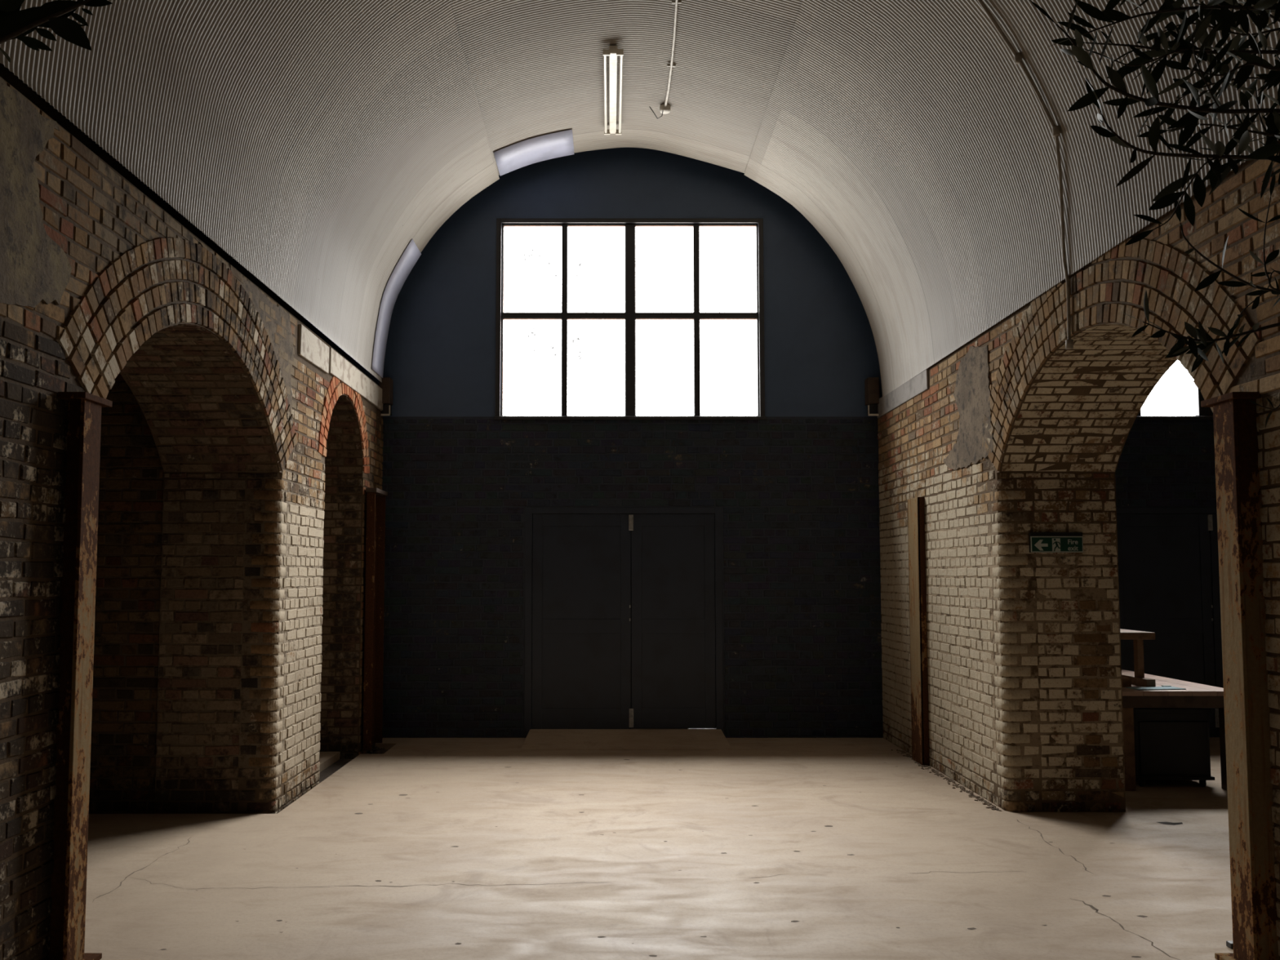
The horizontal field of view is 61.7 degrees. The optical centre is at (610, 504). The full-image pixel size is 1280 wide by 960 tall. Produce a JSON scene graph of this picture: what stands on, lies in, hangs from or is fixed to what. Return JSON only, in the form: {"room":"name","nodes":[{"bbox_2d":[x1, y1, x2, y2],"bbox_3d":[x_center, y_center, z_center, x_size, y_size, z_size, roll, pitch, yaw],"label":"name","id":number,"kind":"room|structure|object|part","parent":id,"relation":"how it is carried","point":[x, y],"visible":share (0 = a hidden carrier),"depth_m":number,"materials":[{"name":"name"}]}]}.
{"room":"railway arch hall","nodes":[
{"label":"railway arch hall","id":0,"kind":"room"},
{"bbox_2d":[88,176,189,813],"bbox_3d":[-4.640,-0.064,7.536,3.120,4.480,0.309,0,-4,0],"label":"wall","id":1,"kind":"structure","parent":0,"point":[122,769],"depth_m":7.34,"materials":[{"name":"brick"}]},
{"bbox_2d":[0,62,304,324],"bbox_3d":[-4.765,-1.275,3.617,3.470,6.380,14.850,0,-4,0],"label":"beam","id":2,"kind":"structure","parent":0,"point":[5,73],"depth_m":7.11,"materials":[{"name":"black metal"}]},
{"bbox_2d":[0,76,383,959],"bbox_3d":[-2.671,0.153,3.673,0.828,3.538,14.550,0,-4,0],"label":"wall","id":3,"kind":"structure","parent":0,"point":[268,439],"depth_m":6.95,"materials":[{"name":"brick"}]},
{"bbox_2d":[378,377,393,415],"bbox_3d":[-2.235,-1.061,10.658,0.110,0.380,0.150,0,-4,0],"label":"wall box","id":4,"kind":"object","parent":3,"relation":"attached to","point":[387,383],"visible":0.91,"depth_m":10.59,"materials":[{"name":"black plastic"}]},
{"bbox_2d":[0,0,1279,397],"bbox_3d":[0.209,-2.558,6.463,4.898,2.505,8.162,0,-4,0],"label":"ceiling","id":5,"kind":"structure","parent":0,"point":[322,145],"depth_m":7.48,"materials":[{"name":"white paint"}]},
{"bbox_2d":[603,45,623,134],"bbox_3d":[0.022,-3.564,9.303,0.164,0.076,1.563,0,-4,0],"label":"ceiling light","id":6,"kind":"object","parent":5,"relation":"attached to","point":[612,51],"visible":1,"depth_m":9.13,"materials":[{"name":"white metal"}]},
{"bbox_2d":[649,0,681,119],"bbox_3d":[0.443,-3.567,8.511,0.193,0.139,2.266,0,-4,0],"label":"conduit","id":7,"kind":"object","parent":5,"relation":"attached to","point":[664,108],"visible":1,"depth_m":8.79,"materials":[{"name":"grey plastic"}]},
{"bbox_2d":[977,0,1073,349],"bbox_3d":[2.324,-2.003,6.037,0.806,2.187,0.204,1,-4,-22],"label":"conduit","id":8,"kind":"object","parent":5,"relation":"attached to","point":[1018,56],"visible":1,"depth_m":6.10,"materials":[{"name":"grey metal"}]},
{"bbox_2d":[84,737,1233,959],"bbox_3d":[1.000,1.978,3.402,16.000,0.301,15.050,0,-4,0],"label":"floor","id":9,"kind":"structure","parent":0,"point":[421,848],"depth_m":5.82,"materials":[{"name":"concrete"}]},
{"bbox_2d":[0,0,112,62],"bbox_3d":[-0.965,0.592,0.913,1.126,2.140,0.556,0,-4,0],"label":"tree","id":10,"kind":"object","parent":9,"relation":"on","point":[15,23],"visible":1,"depth_m":0.88,"materials":[{"name":"green plant"}]},
{"bbox_2d":[48,391,111,959],"bbox_3d":[-2.250,0.718,4.447,0.250,2.352,0.250,0,-4,0],"label":"steel column","id":11,"kind":"structure","parent":9,"relation":"on","point":[78,581],"depth_m":4.42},
{"bbox_3d":[-2.269,-0.441,4.529,0.212,0.027,0.240,0,-4,0],"label":"cap plate","id":12,"kind":"part","parent":11,"relation":"part of","materials":[{"name":"orange metal"}]},
{"bbox_3d":[-2.240,1.880,4.361,0.230,0.022,0.230,0,-4,0],"label":"plate","id":13,"kind":"part","parent":11,"relation":"part of","materials":[{"name":"orange metal"}]},
{"bbox_2d":[362,488,387,751],"bbox_3d":[-2.211,1.064,10.062,0.102,2.400,0.500,0,-4,0],"label":"post","id":14,"kind":"object","parent":9,"relation":"on","point":[375,535],"visible":1,"depth_m":10.02,"materials":[{"name":"brown wood"}]},
{"bbox_2d":[520,728,732,749],"bbox_3d":[0.146,2.232,10.175,1.938,0.084,0.740,0,-4,0],"label":"concrete ramp","id":15,"kind":"object","parent":9,"relation":"on","point":[536,739],"visible":1,"depth_m":10.14,"materials":[{"name":"brown concrete"}]},
{"bbox_2d":[891,749,1000,811],"bbox_3d":[2.613,2.163,8.516,0.111,0.024,2.528,0,-4,0],"label":"debris","id":16,"kind":"object","parent":9,"relation":"on","point":[993,807],"visible":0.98,"depth_m":8.09,"materials":[{"name":"brick"}]},
{"bbox_2d":[1029,0,1279,428],"bbox_3d":[1.390,0.364,1.801,1.764,2.711,0.556,1,-4,-12],"label":"tree","id":17,"kind":"object","parent":9,"relation":"on","point":[1226,19],"visible":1,"depth_m":1.56,"materials":[{"name":"green plant"}]},
{"bbox_2d":[1133,707,1214,786],"bbox_3d":[4.258,1.867,8.443,0.585,0.584,0.745,0,-4,0],"label":"base cabinet","id":18,"kind":"object","parent":9,"relation":"on","point":[1171,744],"visible":0.74,"depth_m":8.09,"materials":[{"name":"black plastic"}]},
{"bbox_3d":[4.258,1.588,8.464,0.575,0.025,0.740,0,-4,0],"label":"lid","id":19,"kind":"part","parent":18,"relation":"part of","materials":[{"name":"brown wood"}]},
{"bbox_3d":[4.260,1.841,8.089,0.520,0.390,0.015,0,-4,0],"label":"door","id":20,"kind":"part","parent":18,"relation":"part of","materials":[{"name":"black wood"}]},
{"bbox_2d":[1121,669,1226,791],"bbox_3d":[4.235,1.825,8.939,0.906,0.735,2.020,0,-4,0],"label":"work table","id":21,"kind":"object","parent":9,"relation":"on","point":[1195,695],"visible":0.23,"depth_m":7.97,"materials":[{"name":"brown wood"}]},
{"bbox_3d":[3.853,1.781,7.998,0.085,0.698,0.085,0,-4,0],"label":"leg","id":22,"kind":"part","parent":21,"relation":"part of","materials":[{"name":"brown wood"}]},
{"bbox_2d":[1120,628,1155,687],"bbox_3d":[4.050,1.238,8.833,0.300,0.419,1.210,0,-4,0],"label":"stand","id":23,"kind":"object","parent":21,"relation":"on","point":[1139,679],"visible":0.25,"depth_m":8.36,"materials":[{"name":"brown wood"}]},
{"bbox_3d":[4.050,1.057,8.850,0.300,0.055,1.200,0,-4,0],"label":"seat","id":24,"kind":"part","parent":23,"relation":"part of","materials":[{"name":"brown wood"}]},
{"bbox_3d":[4.150,1.208,8.409,0.050,0.306,0.060,0,-4,0],"label":"leg","id":25,"kind":"part","parent":23,"relation":"part of","materials":[{"name":"brown wood"}]},
{"bbox_2d":[1125,686,1186,689],"bbox_3d":[4.140,1.399,8.130,0.380,0.006,0.170,0,-4,-7],"label":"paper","id":26,"kind":"object","parent":21,"relation":"on","point":[1131,687],"visible":1,"depth_m":8.09,"materials":[{"name":"blue paper"}]},
{"bbox_3d":[4.617,1.781,7.998,0.085,0.698,0.085,0,-4,0],"label":"leg","id":27,"kind":"part","parent":21,"relation":"part of","materials":[{"name":"brown wood"}]},
{"bbox_2d":[1226,940,1233,948],"bbox_3d":[2.666,1.883,4.433,0.058,0.023,0.393,0,-4,6],"label":"cable","id":28,"kind":"object","parent":9,"relation":"on","point":[1228,943],"visible":0.38,"depth_m":4.60,"materials":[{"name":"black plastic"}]},
{"bbox_2d":[1200,391,1279,959],"bbox_3d":[2.650,0.718,4.447,0.250,2.352,0.250,0,-4,0],"label":"steel column","id":29,"kind":"structure","parent":9,"relation":"on","point":[1254,899],"depth_m":4.39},
{"bbox_3d":[2.640,1.880,4.361,0.230,0.022,0.230,0,-4,0],"label":"plate","id":30,"kind":"part","parent":29,"relation":"part of","materials":[{"name":"beige metal"}]},
{"bbox_3d":[2.669,-0.441,4.529,0.212,0.027,0.240,0,-4,0],"label":"cap plate","id":31,"kind":"part","parent":29,"relation":"part of","materials":[{"name":"beige metal"}]},
{"bbox_2d":[303,146,1216,737],"bbox_3d":[2.882,-0.803,10.777,11.965,6.380,0.117,0,-4,0],"label":"wall","id":32,"kind":"structure","parent":0,"point":[796,490],"depth_m":10.69,"materials":[{"name":"black paint"}]},
{"bbox_2d":[524,507,723,737],"bbox_3d":[0.131,1.169,10.636,1.957,2.267,0.140,0,-4,0],"label":"door","id":33,"kind":"structure","parent":32,"relation":"in","point":[624,606],"depth_m":10.60,"materials":[{"name":"wood"}]},
{"bbox_2d":[493,217,766,420],"bbox_3d":[0.196,-1.866,10.821,2.722,2.058,0.120,0,-4,0],"label":"window","id":34,"kind":"structure","parent":32,"relation":"in","point":[630,316],"depth_m":10.82,"materials":[{"name":"black metal"}]},
{"bbox_3d":[-0.792,-2.384,10.880,0.596,0.903,0.001,0,-4,0],"label":"pane","id":35,"kind":"part","parent":34,"relation":"part of","materials":[{"name":"glass"}]},
{"bbox_3d":[-0.792,-1.380,10.814,0.596,0.993,0.001,0,-4,0],"label":"pane","id":36,"kind":"part","parent":34,"relation":"part of","materials":[{"name":"glass"}]},
{"bbox_3d":[-0.144,-2.384,10.880,0.584,0.903,0.001,0,-4,0],"label":"pane","id":37,"kind":"part","parent":34,"relation":"part of","materials":[{"name":"glass"}]},
{"bbox_3d":[-0.144,-1.380,10.814,0.584,0.993,0.001,0,-4,0],"label":"pane","id":38,"kind":"part","parent":34,"relation":"part of","materials":[{"name":"glass"}]},
{"bbox_3d":[0.196,-0.859,10.727,2.722,0.035,0.065,0,-4,0],"label":"sill","id":39,"kind":"part","parent":34,"relation":"part of","materials":[{"name":"black metal"}]},
{"bbox_2d":[1116,507,1223,737],"bbox_3d":[5.896,1.169,10.636,1.957,2.267,0.140,0,-4,0],"label":"door","id":40,"kind":"structure","parent":32,"relation":"in","point":[1168,557],"depth_m":10.62,"materials":[{"name":"wood"}]},
{"bbox_2d":[1134,383,1213,420],"bbox_3d":[5.961,-1.866,10.821,2.722,2.058,0.120,0,-4,0],"label":"window","id":41,"kind":"structure","parent":32,"relation":"in","point":[1202,413],"depth_m":10.75,"materials":[{"name":"black metal"}]},
{"bbox_3d":[5.961,-0.859,10.727,2.722,0.035,0.065,0,-4,0],"label":"sill","id":42,"kind":"part","parent":41,"relation":"part of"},
{"bbox_3d":[6.311,-1.380,10.814,0.593,0.993,0.001,0,-4,0],"label":"pane","id":43,"kind":"part","parent":41,"relation":"part of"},
{"bbox_2d":[876,140,1279,959],"bbox_3d":[3.068,0.209,3.669,0.828,3.425,14.550,0,-4,0],"label":"wall","id":44,"kind":"structure","parent":0,"point":[1014,433],"depth_m":7.29,"materials":[{"name":"brick"}]},
{"bbox_2d":[864,377,879,415],"bbox_3d":[2.605,-1.061,10.658,0.110,0.380,0.150,0,-4,0],"label":"wall box","id":45,"kind":"object","parent":44,"relation":"attached to","point":[871,384],"visible":1,"depth_m":10.59,"materials":[{"name":"black plastic"}]},
{"bbox_2d":[907,497,929,765],"bbox_3d":[2.647,1.078,9.209,0.057,2.260,0.320,0,-4,0],"label":"wooden post","id":46,"kind":"object","parent":44,"relation":"attached to","point":[916,511],"visible":1,"depth_m":9.12,"materials":[{"name":"wood"}]},
{"bbox_2d":[1028,532,1083,552],"bbox_3d":[3.049,0.263,7.323,0.362,0.138,0.028,0,-4,0],"label":"exit sign","id":47,"kind":"object","parent":44,"relation":"attached to","point":[1039,542],"visible":1,"depth_m":7.31,"materials":[{"name":"green plastic"}]},
{"bbox_3d":[3.044,0.278,7.309,0.055,0.088,0.001,0,-4,0],"label":"doorway panel","id":48,"kind":"part","parent":47,"relation":"part of","materials":[{"name":"plastic"}]}
]}

